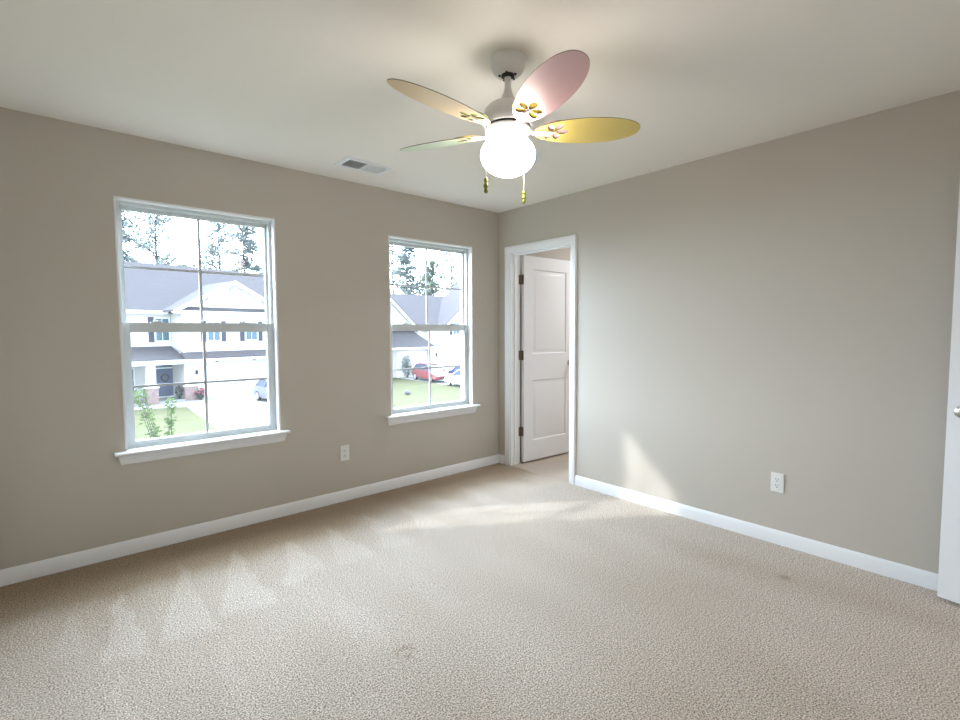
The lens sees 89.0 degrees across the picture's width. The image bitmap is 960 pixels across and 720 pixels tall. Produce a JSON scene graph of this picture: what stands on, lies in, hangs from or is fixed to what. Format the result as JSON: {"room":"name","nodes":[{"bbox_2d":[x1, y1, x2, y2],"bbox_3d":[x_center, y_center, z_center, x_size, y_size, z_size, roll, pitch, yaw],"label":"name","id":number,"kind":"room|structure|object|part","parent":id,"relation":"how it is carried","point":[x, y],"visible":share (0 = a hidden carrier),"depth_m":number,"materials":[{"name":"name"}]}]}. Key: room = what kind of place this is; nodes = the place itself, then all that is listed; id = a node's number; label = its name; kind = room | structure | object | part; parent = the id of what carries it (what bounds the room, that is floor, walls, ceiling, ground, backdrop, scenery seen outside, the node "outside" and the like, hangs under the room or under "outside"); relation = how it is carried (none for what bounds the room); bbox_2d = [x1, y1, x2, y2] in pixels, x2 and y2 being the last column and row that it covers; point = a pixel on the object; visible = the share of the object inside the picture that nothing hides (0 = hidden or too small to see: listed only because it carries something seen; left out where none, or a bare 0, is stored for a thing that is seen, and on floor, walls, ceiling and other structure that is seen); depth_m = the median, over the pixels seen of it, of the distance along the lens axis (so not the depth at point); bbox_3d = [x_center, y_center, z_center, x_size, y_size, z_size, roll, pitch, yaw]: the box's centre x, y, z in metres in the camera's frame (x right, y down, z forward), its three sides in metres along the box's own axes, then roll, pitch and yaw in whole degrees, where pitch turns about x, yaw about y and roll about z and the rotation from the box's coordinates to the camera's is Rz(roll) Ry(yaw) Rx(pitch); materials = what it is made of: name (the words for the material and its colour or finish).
{"room":"empty bedroom","nodes":[
{"label":"empty bedroom","id":0,"kind":"room"},
{"bbox_2d":[0,107,569,569],"bbox_3d":[-0.037,-0.193,4.696,7.100,2.640,0.160,-3,5,-41],"label":"wall","id":1,"kind":"structure","parent":0,"point":[64,490],"depth_m":3.02,"materials":[{"name":"beige paint"}]},
{"bbox_2d":[113,196,290,464],"bbox_3d":[-1.772,-0.180,3.139,0.994,1.545,0.201,-3,5,-41],"label":"window","id":2,"kind":"structure","parent":1,"relation":"in","point":[152,449],"depth_m":3.13,"materials":[{"name":"white paint"}]},
{"bbox_3d":[-1.810,-0.563,3.156,0.844,0.727,0.028,-3,5,-41],"label":"sash","id":3,"kind":"part","parent":2,"relation":"part of","materials":[{"name":"white plastic"}]},
{"bbox_3d":[-1.783,0.131,3.171,0.844,0.741,0.032,-3,5,-41],"label":"sash","id":4,"kind":"part","parent":2,"relation":"part of","materials":[{"name":"white plastic"}]},
{"bbox_2d":[0,454,498,586],"bbox_3d":[-1.180,1.054,3.651,3.650,0.084,0.015,-3,5,-41],"label":"baseboard","id":5,"kind":"structure","parent":1,"relation":"attached to","point":[24,572],"depth_m":3.15,"materials":[{"name":"white paint"}]},
{"bbox_2d":[340,445,348,460],"bbox_3d":[-1.040,0.716,3.759,0.072,0.118,0.009,-3,5,-41],"label":"wall outlet","id":6,"kind":"object","parent":1,"relation":"attached to","point":[344,450],"visible":1,"depth_m":3.75,"materials":[{"name":"white plastic"}]},
{"bbox_2d":[385,235,480,424],"bbox_3d":[-0.435,-0.256,4.304,0.989,1.545,0.201,-3,5,-41],"label":"window","id":7,"kind":"structure","parent":1,"relation":"in","point":[401,415],"depth_m":4.40,"materials":[{"name":"white paint"}]},
{"bbox_3d":[-0.472,-0.638,4.322,0.839,0.727,0.028,-3,5,-41],"label":"sash","id":8,"kind":"part","parent":7,"relation":"part of","materials":[{"name":"white plastic"}]},
{"bbox_3d":[-0.446,0.056,4.337,0.839,0.741,0.032,-3,5,-41],"label":"sash","id":9,"kind":"part","parent":7,"relation":"part of","materials":[{"name":"white plastic"}]},
{"bbox_2d":[390,283,459,377],"bbox_3d":[-6.861,-3.822,55.290,24.000,10.330,11.860,-3,5,-41],"label":"house","id":10,"kind":"structure","parent":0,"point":[442,310],"depth_m":51.58,"materials":[{"name":"grey"}]},
{"bbox_3d":[-6.898,0.384,49.779,3.650,2.600,0.060,-3,5,-41],"label":"garage trim","id":11,"kind":"part","parent":10,"relation":"part of","materials":[{"name":"white"}]},
{"bbox_3d":[-1.815,0.219,53.418,6.000,2.450,0.060,-3,5,-41],"label":"garage trim","id":12,"kind":"part","parent":10,"relation":"part of","materials":[{"name":"white"}]},
{"bbox_2d":[0,452,959,719],"bbox_3d":[1.851,1.296,2.626,7.100,0.301,5.885,-3,5,-41],"label":"floor","id":13,"kind":"structure","parent":0,"point":[498,591],"depth_m":2.17,"materials":[{"name":"beige carpet"}]},
{"bbox_2d":[0,0,959,212],"bbox_3d":[1.841,-1.348,2.466,7.100,0.120,5.885,-3,5,-41],"label":"ceiling","id":14,"kind":"structure","parent":0,"point":[300,85],"depth_m":2.14,"materials":[{"name":"white paint"}]},
{"bbox_2d":[334,156,393,175],"bbox_3d":[-0.792,-1.325,3.349,0.350,0.012,0.205,-3,5,-41],"label":"ceiling vent","id":15,"kind":"object","parent":14,"relation":"in","point":[348,162],"visible":1,"depth_m":3.33,"materials":[{"name":"white metal"}]},
{"bbox_2d":[387,48,639,203],"bbox_3d":[0.077,-0.964,2.017,1.042,0.580,1.083,-3,5,-41],"label":"ceiling fan","id":16,"kind":"object","parent":14,"relation":"hanging from","point":[507,121],"visible":1,"depth_m":1.96,"materials":[{"name":"multicoloured"}]},
{"bbox_3d":[-0.140,-0.958,1.823,0.460,0.004,0.172,1,15,-41],"label":"blade","id":17,"kind":"part","parent":16,"relation":"part of","materials":[{"name":"wood"}]},
{"bbox_3d":[-0.176,-0.982,2.222,0.460,0.003,0.172,6,19,31],"label":"blade","id":18,"kind":"part","parent":16,"relation":"part of","materials":[{"name":"green paint"}]},
{"bbox_3d":[0.002,-0.967,2.115,0.127,0.023,0.032,6,19,31],"label":"blade arm","id":19,"kind":"part","parent":16,"relation":"part of","materials":[{"name":"white metal"}]},
{"bbox_3d":[0.017,-0.957,1.960,0.127,0.023,0.032,1,15,-41],"label":"blade arm","id":20,"kind":"part","parent":16,"relation":"part of","materials":[{"name":"white metal"}]},
{"bbox_3d":[0.048,-0.843,1.980,0.004,0.213,0.075,3,5,44],"label":"pull chain","id":21,"kind":"part","parent":16,"relation":"part of","materials":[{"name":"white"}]},
{"bbox_3d":[0.117,-0.859,2.054,0.230,0.169,0.230,-3,5,-41],"label":"lamp globe","id":22,"kind":"part","parent":16,"relation":"part of","materials":[{"name":"white glass"}]},
{"bbox_3d":[0.164,-0.956,1.923,0.032,0.023,0.127,12,-4,-20],"label":"blade arm","id":23,"kind":"part","parent":16,"relation":"part of","materials":[{"name":"white metal"}]},
{"bbox_3d":[0.193,-0.993,2.379,0.172,0.004,0.460,-13,4,14],"label":"blade","id":24,"kind":"part","parent":16,"relation":"part of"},
{"bbox_3d":[0.249,-0.964,2.060,0.127,0.023,0.032,-4,-9,-5],"label":"blade arm","id":25,"kind":"part","parent":16,"relation":"part of","materials":[{"name":"white metal"}]},
{"bbox_3d":[0.237,-0.954,1.728,0.172,0.004,0.460,12,-4,-20],"label":"blade","id":26,"kind":"part","parent":16,"relation":"part of","materials":[{"name":"pink wood"}]},
{"bbox_3d":[0.457,-0.976,2.077,0.460,0.004,0.172,-4,-9,-5],"label":"blade","id":27,"kind":"part","parent":16,"relation":"part of","materials":[{"name":"yellow wood"}]},
{"bbox_2d":[499,90,959,573],"bbox_3d":[1.541,-0.117,3.328,0.125,2.640,3.980,-3,5,-41],"label":"wall","id":28,"kind":"structure","parent":0,"point":[784,305],"depth_m":2.92,"materials":[{"name":"beige paint"}]},
{"bbox_2d":[505,234,577,484],"bbox_3d":[0.567,-0.011,4.439,0.143,2.103,0.854,-3,5,-41],"label":"trim","id":29,"kind":"structure","parent":28,"relation":"attached to","point":[512,253],"depth_m":4.65,"materials":[{"name":"white paint"}]},
{"bbox_2d":[519,255,569,461],"bbox_3d":[0.685,-0.015,4.959,0.764,2.010,0.165,-3,4,-38],"label":"door","id":30,"kind":"structure","parent":28,"relation":"in","point":[544,354],"depth_m":4.91,"materials":[{"name":"white paint"}]},
{"bbox_2d":[499,454,937,590],"bbox_3d":[1.493,1.062,3.353,0.015,0.084,3.980,-3,5,-41],"label":"baseboard","id":31,"kind":"structure","parent":28,"relation":"attached to","point":[919,577],"depth_m":2.98,"materials":[{"name":"white paint"}]},
{"bbox_2d":[770,472,783,492],"bbox_3d":[1.810,0.746,2.973,0.009,0.118,0.072,-3,5,-41],"label":"wall outlet","id":32,"kind":"object","parent":28,"relation":"attached to","point":[777,479],"visible":1,"depth_m":2.97,"materials":[{"name":"white plastic"}]},
{"bbox_3d":[1.470,0.052,0.546,3.900,2.640,0.125,-3,5,-41],"label":"wall","id":33,"kind":"structure","parent":0,"visible":0},
{"bbox_2d":[937,184,959,603],"bbox_3d":[2.421,0.154,1.990,0.165,2.015,0.771,-2,4,-32],"label":"door","id":34,"kind":"structure","parent":33,"relation":"in","point":[949,554],"depth_m":2.29,"materials":[{"name":"white paint"}]},
{"bbox_3d":[2.212,0.237,2.236,0.065,0.062,0.062,-2,4,-32],"label":"knob","id":35,"kind":"part","parent":34,"relation":"part of","materials":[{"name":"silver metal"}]},
{"label":"outside","id":36,"kind":"structure","parent":0,"visible":0},
{"bbox_2d":[134,393,267,429],"bbox_3d":[-15.691,3.015,28.846,11.400,0.060,15.800,-3,5,-41],"label":"driveway","id":37,"kind":"structure","parent":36,"point":[236,411],"depth_m":29.20,"materials":[{"name":"concrete"}]},
{"bbox_2d":[194,388,204,399],"bbox_3d":[-19.103,2.322,33.442,0.751,0.843,0.775,0,4,10],"label":"potted shrub","id":38,"kind":"object","parent":37,"relation":"on","point":[201,393],"visible":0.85,"depth_m":33.31,"materials":[{"name":"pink plant"}]},
{"bbox_2d":[253,379,267,400],"bbox_3d":[-13.555,1.996,32.651,4.120,1.500,2.000,3,5,45],"label":"car","id":39,"kind":"object","parent":37,"relation":"on","point":[260,388],"visible":0.27,"depth_m":32.60,"materials":[{"name":"silver metal"}]},
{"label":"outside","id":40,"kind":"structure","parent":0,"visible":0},
{"bbox_2d":[399,376,459,385],"bbox_3d":[1.850,1.935,45.592,12.100,0.060,18.000,-3,5,-41],"label":"driveway","id":41,"kind":"structure","parent":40,"point":[412,377],"depth_m":45.73,"materials":[{"name":"concrete"}]},
{"bbox_2d":[401,355,411,376],"bbox_3d":[-7.194,0.660,48.212,1.184,2.253,1.169,-3,5,-41],"label":"shrub","id":42,"kind":"object","parent":41,"relation":"on","point":[405,364],"visible":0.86,"depth_m":48.16,"materials":[{"name":"green plant"}]},
{"bbox_2d":[412,362,449,382],"bbox_3d":[-4.597,1.117,45.624,2.000,1.620,4.920,-3,4,-34],"label":"car","id":43,"kind":"object","parent":41,"relation":"on","point":[436,373],"visible":0.68,"depth_m":44.94,"materials":[{"name":"red paint"}]},
{"bbox_2d":[444,370,459,385],"bbox_3d":[-1.111,1.493,40.582,2.000,1.450,4.620,-3,4,-36],"label":"car","id":44,"kind":"object","parent":41,"relation":"on","point":[454,378],"visible":0.32,"depth_m":40.69,"materials":[{"name":"white paint"}]},
{"bbox_2d":[448,367,459,373],"bbox_3d":[-1.069,1.235,44.859,2.000,1.450,4.620,-3,4,-36],"label":"car","id":45,"kind":"object","parent":41,"relation":"on","point":[454,369],"visible":0.06,"depth_m":45.42,"materials":[{"name":"blue paint"}]},
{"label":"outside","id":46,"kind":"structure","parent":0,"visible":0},
{"bbox_3d":[-28.064,1.421,60.155,150.000,0.440,119.700,-3,5,-41],"label":"ground","id":47,"kind":"structure","parent":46,"visible":0},
{"bbox_2d":[121,210,150,263],"bbox_3d":[-32.173,-6.832,44.083,6.029,18.094,5.476,0,3,5],"label":"tree","id":48,"kind":"object","parent":47,"relation":"on","point":[127,237],"visible":0.13,"depth_m":43.86,"materials":[{"name":"green plant"}]},
{"bbox_2d":[133,387,162,437],"bbox_3d":[-6.008,2.303,9.128,0.795,3.668,0.468,-3,5,-41],"label":"young tree","id":49,"kind":"object","parent":47,"relation":"on","point":[148,416],"visible":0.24,"depth_m":8.92,"materials":[{"name":"green plant"}]},
{"bbox_2d":[128,213,182,265],"bbox_3d":[-36.148,-8.140,54.913,7.229,19.432,6.754,1,4,22],"label":"tree","id":50,"kind":"object","parent":47,"relation":"on","point":[144,245],"visible":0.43,"depth_m":53.99,"materials":[{"name":"green plant"}]},
{"bbox_2d":[164,397,177,436],"bbox_3d":[-6.436,2.425,10.200,0.344,3.298,0.294,0,3,-1],"label":"young tree","id":51,"kind":"object","parent":47,"relation":"on","point":[168,421],"visible":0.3,"depth_m":10.13,"materials":[{"name":"green plant"}]},
{"bbox_2d":[134,407,216,440],"bbox_3d":[-22.153,3.526,20.564,18.750,0.090,11.000,-3,5,-41],"label":"lawn","id":52,"kind":"structure","parent":47,"relation":"on","point":[187,421],"depth_m":24.90,"materials":[{"name":"green plant"}]},
{"bbox_2d":[171,262,197,267],"bbox_3d":[-28.608,-3.760,47.252,4.135,11.552,4.364,-3,5,-41],"label":"tree","id":53,"kind":"object","parent":47,"relation":"on","point":[180,264],"visible":0.02,"depth_m":47.04,"materials":[{"name":"green plant"}]},
{"bbox_2d":[124,261,266,405],"bbox_3d":[-23.861,-2.278,36.049,11.780,9.800,19.500,2,4,37],"label":"house","id":54,"kind":"structure","parent":47,"relation":"on","point":[151,295],"depth_m":34.27,"materials":[{"name":"grey"}]},
{"bbox_2d":[148,317,154,341],"bbox_3d":[-22.232,-2.050,33.008,0.065,1.700,0.320,2,4,37],"label":"shutter","id":55,"kind":"object","parent":54,"relation":"hanging from","point":[151,335],"depth_m":32.99,"materials":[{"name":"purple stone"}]},
{"bbox_3d":[-21.843,-2.084,33.552,0.015,1.500,0.800,2,4,37],"label":"pane","id":56,"kind":"part","parent":54,"relation":"part of","materials":[{"name":"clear glass"}]},
{"bbox_3d":[-21.784,1.356,33.807,0.020,2.300,1.750,2,4,37],"label":"entry pane","id":57,"kind":"part","parent":54,"relation":"part of","materials":[{"name":"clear glass"}]},
{"bbox_3d":[-21.802,1.574,33.766,0.035,1.970,1.020,2,4,37],"label":"door","id":58,"kind":"part","parent":54,"relation":"part of","materials":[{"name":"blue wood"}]},
{"bbox_2d":[174,385,183,398],"bbox_3d":[-20.280,2.091,32.908,0.589,1.146,0.617,-3,5,-41],"label":"shrub","id":59,"kind":"object","parent":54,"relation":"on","point":[178,387],"visible":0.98,"depth_m":32.84,"materials":[{"name":"green plant"}]},
{"bbox_3d":[-18.733,-2.019,34.340,0.015,1.250,0.810,2,4,37],"label":"pane","id":60,"kind":"part","parent":54,"relation":"part of","materials":[{"name":"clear glass"}]},
{"bbox_2d":[221,321,225,340],"bbox_3d":[-18.309,-2.052,34.864,0.065,1.450,0.320,2,4,37],"label":"shutter","id":61,"kind":"object","parent":54,"relation":"hanging from","point":[223,334],"depth_m":34.84,"materials":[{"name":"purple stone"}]},
{"bbox_3d":[-17.565,1.445,36.048,0.050,2.220,5.250,2,4,37],"label":"garage trim","id":62,"kind":"part","parent":54,"relation":"part of","materials":[{"name":"white"}]},
{"bbox_2d":[240,321,244,340],"bbox_3d":[-17.497,-2.120,35.928,0.065,1.450,0.320,2,4,37],"label":"shutter","id":63,"kind":"object","parent":54,"relation":"hanging from","point":[242,334],"depth_m":35.93,"materials":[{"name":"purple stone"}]},
{"bbox_3d":[-17.096,-2.155,36.488,0.015,1.250,0.840,2,4,37],"label":"pane","id":64,"kind":"part","parent":54,"relation":"part of","materials":[{"name":"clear glass"}]},
{"bbox_2d":[258,322,262,340],"bbox_3d":[-16.662,-2.189,37.024,0.065,1.450,0.320,2,4,37],"label":"shutter","id":65,"kind":"object","parent":54,"relation":"hanging from","point":[260,334],"depth_m":37.02,"materials":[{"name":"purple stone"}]},
{"bbox_2d":[194,222,239,269],"bbox_3d":[-31.482,-8.703,59.134,6.068,20.009,6.314,0,3,8],"label":"tree","id":66,"kind":"object","parent":47,"relation":"on","point":[213,248],"visible":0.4,"depth_m":57.93,"materials":[{"name":"green plant"}]},
{"bbox_2d":[220,225,263,273],"bbox_3d":[-24.466,-6.639,50.634,5.509,16.859,5.705,-3,5,-41],"label":"tree","id":67,"kind":"object","parent":47,"relation":"on","point":[251,246],"visible":0.44,"depth_m":50.25,"materials":[{"name":"green plant"}]},
{"bbox_2d":[390,245,412,293],"bbox_3d":[-13.066,-9.978,74.782,6.954,20.525,6.693,-2,4,-23],"label":"tree","id":68,"kind":"object","parent":47,"relation":"on","point":[394,247],"visible":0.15,"depth_m":74.15,"materials":[{"name":"green plant"}]},
{"bbox_2d":[392,246,422,294],"bbox_3d":[-9.630,-7.625,63.430,4.702,17.169,4.652,-2,4,-25],"label":"tree","id":69,"kind":"object","parent":47,"relation":"on","point":[405,255],"visible":0.53,"depth_m":63.27,"materials":[{"name":"green plant"}]},
{"bbox_2d":[415,272,430,290],"bbox_3d":[-9.122,-7.061,78.897,5.718,14.172,5.623,-3,5,-41],"label":"tree","id":70,"kind":"object","parent":47,"relation":"on","point":[418,277],"visible":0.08,"depth_m":78.31,"materials":[{"name":"green plant"}]},
{"bbox_2d":[393,378,460,407],"bbox_3d":[-6.306,2.526,36.097,13.100,0.090,21.400,-3,5,-41],"label":"lawn","id":71,"kind":"structure","parent":47,"relation":"on","point":[419,390],"depth_m":36.09,"materials":[{"name":"green plant"}]},
{"bbox_2d":[421,259,446,295],"bbox_3d":[-6.433,-6.494,66.745,5.655,14.486,4.187,-3,5,-41],"label":"tree","id":72,"kind":"object","parent":47,"relation":"on","point":[431,268],"visible":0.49,"depth_m":65.87,"materials":[{"name":"green plant"}]},
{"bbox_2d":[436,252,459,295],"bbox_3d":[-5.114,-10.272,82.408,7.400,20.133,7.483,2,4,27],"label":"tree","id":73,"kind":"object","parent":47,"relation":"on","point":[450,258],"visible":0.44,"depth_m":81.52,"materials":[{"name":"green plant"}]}
]}

